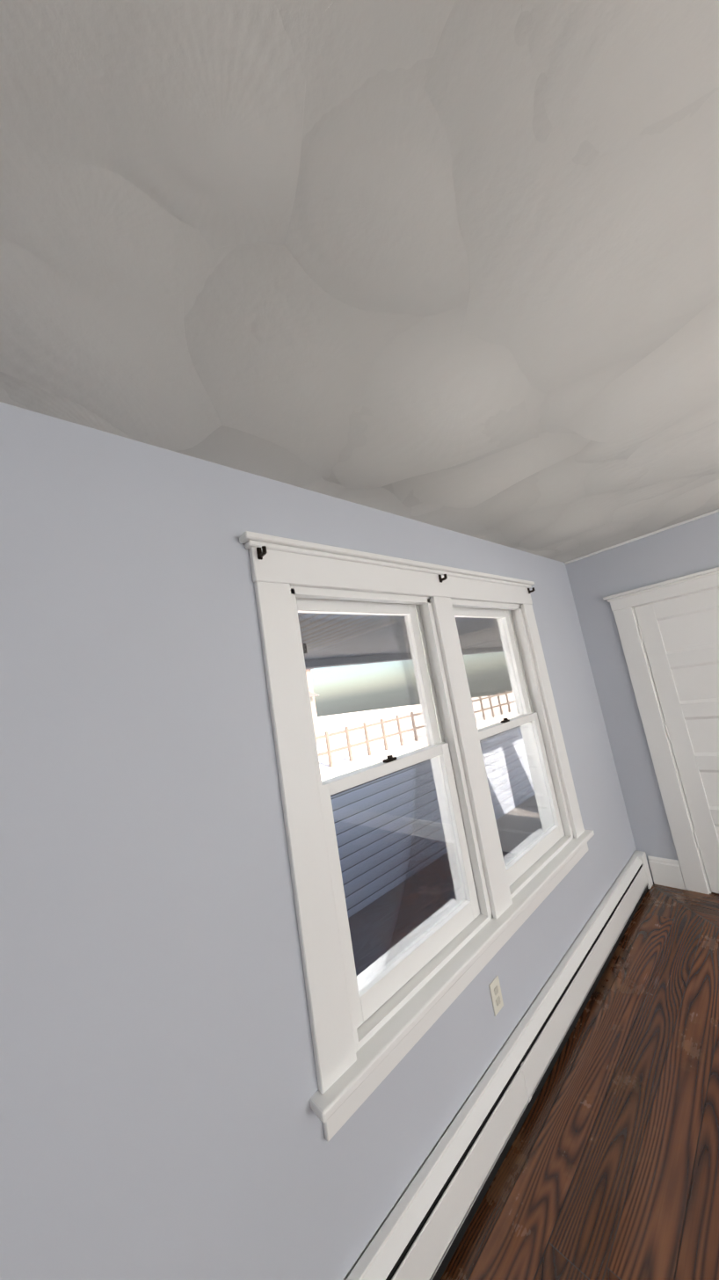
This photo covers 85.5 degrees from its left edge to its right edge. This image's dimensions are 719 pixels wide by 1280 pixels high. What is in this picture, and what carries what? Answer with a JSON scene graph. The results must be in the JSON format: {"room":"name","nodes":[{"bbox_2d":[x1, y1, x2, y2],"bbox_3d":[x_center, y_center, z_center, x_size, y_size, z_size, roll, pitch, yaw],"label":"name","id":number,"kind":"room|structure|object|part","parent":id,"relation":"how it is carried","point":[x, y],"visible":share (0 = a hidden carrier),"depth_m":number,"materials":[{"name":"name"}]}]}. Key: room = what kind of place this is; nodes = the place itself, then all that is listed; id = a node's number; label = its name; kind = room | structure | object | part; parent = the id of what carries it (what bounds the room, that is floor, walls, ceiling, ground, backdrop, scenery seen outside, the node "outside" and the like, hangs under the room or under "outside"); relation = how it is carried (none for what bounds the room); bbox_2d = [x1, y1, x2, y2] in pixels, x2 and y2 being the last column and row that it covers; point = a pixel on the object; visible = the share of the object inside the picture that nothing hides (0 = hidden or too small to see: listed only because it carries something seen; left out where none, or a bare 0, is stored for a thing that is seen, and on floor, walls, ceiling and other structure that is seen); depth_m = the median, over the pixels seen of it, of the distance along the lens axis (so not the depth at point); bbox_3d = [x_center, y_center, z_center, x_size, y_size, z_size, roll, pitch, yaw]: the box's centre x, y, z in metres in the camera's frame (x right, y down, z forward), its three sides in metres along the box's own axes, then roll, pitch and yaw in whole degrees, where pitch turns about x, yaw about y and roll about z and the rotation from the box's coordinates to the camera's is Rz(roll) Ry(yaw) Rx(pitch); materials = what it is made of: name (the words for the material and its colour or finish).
{"room":"empty bedroom","nodes":[
{"label":"empty bedroom","id":0,"kind":"room"},
{"bbox_2d":[0,401,636,1279],"bbox_3d":[0.401,0.652,1.847,4.420,2.550,0.180,-2,-11,-42],"label":"wall","id":1,"kind":"structure","parent":0,"point":[158,1089],"depth_m":0.98,"materials":[{"name":"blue paint"}]},
{"bbox_2d":[239,530,594,1141],"bbox_3d":[0.470,0.505,1.937,2.120,1.750,0.282,-2,-11,-42],"label":"window","id":2,"kind":"structure","parent":1,"relation":"in","point":[505,800],"depth_m":1.64,"materials":[{"name":"white paint"}]},
{"bbox_2d":[256,545,535,763],"bbox_3d":[0.454,0.074,1.940,2.026,0.819,0.137,-2,-11,-42],"label":"hardware piece","id":3,"kind":"object","parent":2,"relation":"attached to","point":[262,552],"visible":1,"depth_m":1.58,"materials":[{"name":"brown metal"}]},
{"bbox_3d":[0.474,0.509,1.933,1.634,1.321,0.042,-2,-11,-42],"label":"glass","id":4,"kind":"part","parent":2,"relation":"part of","materials":[{"name":"clear glass"}]},
{"bbox_3d":[0.476,0.519,1.932,1.780,1.450,0.074,-2,-11,-42],"label":"back window sashes","id":5,"kind":"part","parent":2,"relation":"part of","materials":[{"name":"white wood"}]},
{"bbox_2d":[488,975,503,1016],"bbox_3d":[0.574,1.487,1.627,0.070,0.115,0.008,-2,-11,-42],"label":"electrical outlet","id":6,"kind":"object","parent":1,"relation":"attached to","point":[496,995],"visible":1,"depth_m":1.62,"materials":[{"name":"white plastic"}]},
{"bbox_2d":[342,850,653,1279],"bbox_3d":[0.658,1.759,1.583,4.026,0.229,0.065,-2,-11,-42],"label":"baseboard heater","id":7,"kind":"object","parent":1,"relation":"attached to","point":[420,1232],"visible":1,"depth_m":1.41,"materials":[{"name":"metal"}]},
{"bbox_2d":[0,0,718,562],"bbox_3d":[1.704,-1.150,0.349,4.420,0.120,4.830,-2,-11,-42],"label":"ceiling","id":8,"kind":"structure","parent":0,"point":[450,264],"depth_m":0.74,"materials":[{"name":"paint"}]},
{"bbox_2d":[440,881,718,1279],"bbox_3d":[2.134,1.457,-0.034,4.420,0.120,4.830,-2,-11,-42],"label":"floor","id":9,"kind":"structure","parent":0,"point":[608,1169],"depth_m":1.41,"materials":[{"name":"brown wood"}]},
{"bbox_2d":[565,512,718,881],"bbox_3d":[3.488,0.104,1.582,0.180,2.550,4.830,-2,-11,-42],"label":"wall","id":10,"kind":"structure","parent":0,"point":[686,549],"depth_m":3.00,"materials":[{"name":"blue paint"}]},
{"bbox_2d":[564,509,718,564],"bbox_3d":[3.239,-0.955,1.670,0.022,0.375,4.470,-2,-11,-42],"label":"trim","id":11,"kind":"structure","parent":10,"relation":"attached to","point":[650,534],"depth_m":2.88,"materials":[{"name":"white paint"}]},
{"bbox_2d":[603,567,718,894],"bbox_3d":[2.614,0.580,2.521,0.236,2.171,1.316,-2,-11,-42],"label":"door frame","id":12,"kind":"structure","parent":10,"relation":"attached to","point":[624,605],"depth_m":2.84,"materials":[{"name":"white paint"}]},
{"bbox_2d":[647,855,685,889],"bbox_3d":[2.130,1.299,-0.035,4.060,0.190,4.404,-2,-11,-42],"label":"baseboard","id":13,"kind":"structure","parent":10,"relation":"attached to","point":[665,872],"depth_m":2.84,"materials":[{"name":"white paint"}]},
{"bbox_2d":[634,588,718,893],"bbox_3d":[2.587,0.642,2.487,0.052,2.033,0.986,-2,-11,-42],"label":"door","id":14,"kind":"structure","parent":10,"relation":"in","point":[680,636],"depth_m":2.73,"materials":[{"name":"white paint"}]},
{"bbox_3d":[2.244,0.673,2.838,0.014,1.584,0.015,-2,-11,-42],"label":"right door hinges","id":15,"kind":"part","parent":14,"relation":"part of","materials":[{"name":"white wood"}]},
{"label":"outside","id":16,"kind":"structure","parent":0,"visible":0},
{"bbox_2d":[298,612,399,660],"bbox_3d":[0.751,-0.046,3.692,7.430,0.060,1.745,-2,-11,-42],"label":"ceiling","id":17,"kind":"structure","parent":16,"point":[309,632],"depth_m":2.65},
{"bbox_2d":[302,643,307,654],"bbox_3d":[-0.440,0.070,2.695,0.120,0.070,0.100,-2,-11,-42],"label":"junction box","id":18,"kind":"object","parent":17,"relation":"attached to","point":[304,647],"depth_m":2.69,"materials":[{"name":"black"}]},
{"bbox_2d":[305,654,400,669],"bbox_3d":[0.224,0.623,4.297,7.430,1.505,0.140,-2,-11,-42],"label":"beam","id":19,"kind":"structure","parent":17,"relation":"attached to","point":[328,662],"depth_m":4.06,"materials":[{"name":"grey"}]},
{"bbox_2d":[316,705,414,780],"bbox_3d":[-14.415,6.920,15.369,80.000,0.150,110.000,-2,-11,-42],"label":"ground","id":20,"kind":"structure","parent":16,"point":[351,723],"depth_m":19.97,"materials":[{"name":"white snow"}]},
{"bbox_2d":[305,668,318,725],"bbox_3d":[-10.685,5.703,42.473,8.600,8.800,8.600,-2,-11,-42],"label":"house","id":21,"kind":"structure","parent":20,"relation":"on","point":[309,682],"depth_m":42.02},
{"bbox_2d":[309,691,319,744],"bbox_3d":[-6.677,4.545,21.644,6.600,3.800,6.600,-2,-11,-42],"label":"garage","id":22,"kind":"structure","parent":20,"relation":"on","point":[313,713],"depth_m":21.37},
{"bbox_2d":[315,712,413,767],"bbox_3d":[-4.412,3.822,10.193,36.000,1.200,0.090,-2,-11,-42],"label":"fence","id":23,"kind":"object","parent":20,"relation":"on","point":[366,726],"depth_m":14.33,"materials":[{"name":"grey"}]},
{"bbox_2d":[348,880,405,975],"bbox_3d":[1.137,2.292,3.349,7.430,0.140,1.745,-2,-11,-42],"label":"floor","id":24,"kind":"structure","parent":16,"point":[356,931],"depth_m":3.19,"materials":[{"name":"grey"}]},
{"bbox_2d":[330,765,414,917],"bbox_3d":[0.442,1.990,4.104,7.430,1.170,0.120,-2,-11,-42],"label":"wall","id":25,"kind":"structure","parent":24,"relation":"attached to","point":[340,823],"depth_m":3.75,"materials":[{"name":"blue wood"}]},
{"bbox_2d":[330,764,414,796],"bbox_3d":[0.344,1.397,4.191,7.430,0.044,0.180,-2,-11,-42],"label":"cap rail","id":26,"kind":"object","parent":25,"relation":"on","point":[370,781],"depth_m":3.86,"materials":[{"name":"grey wood"}]}
]}

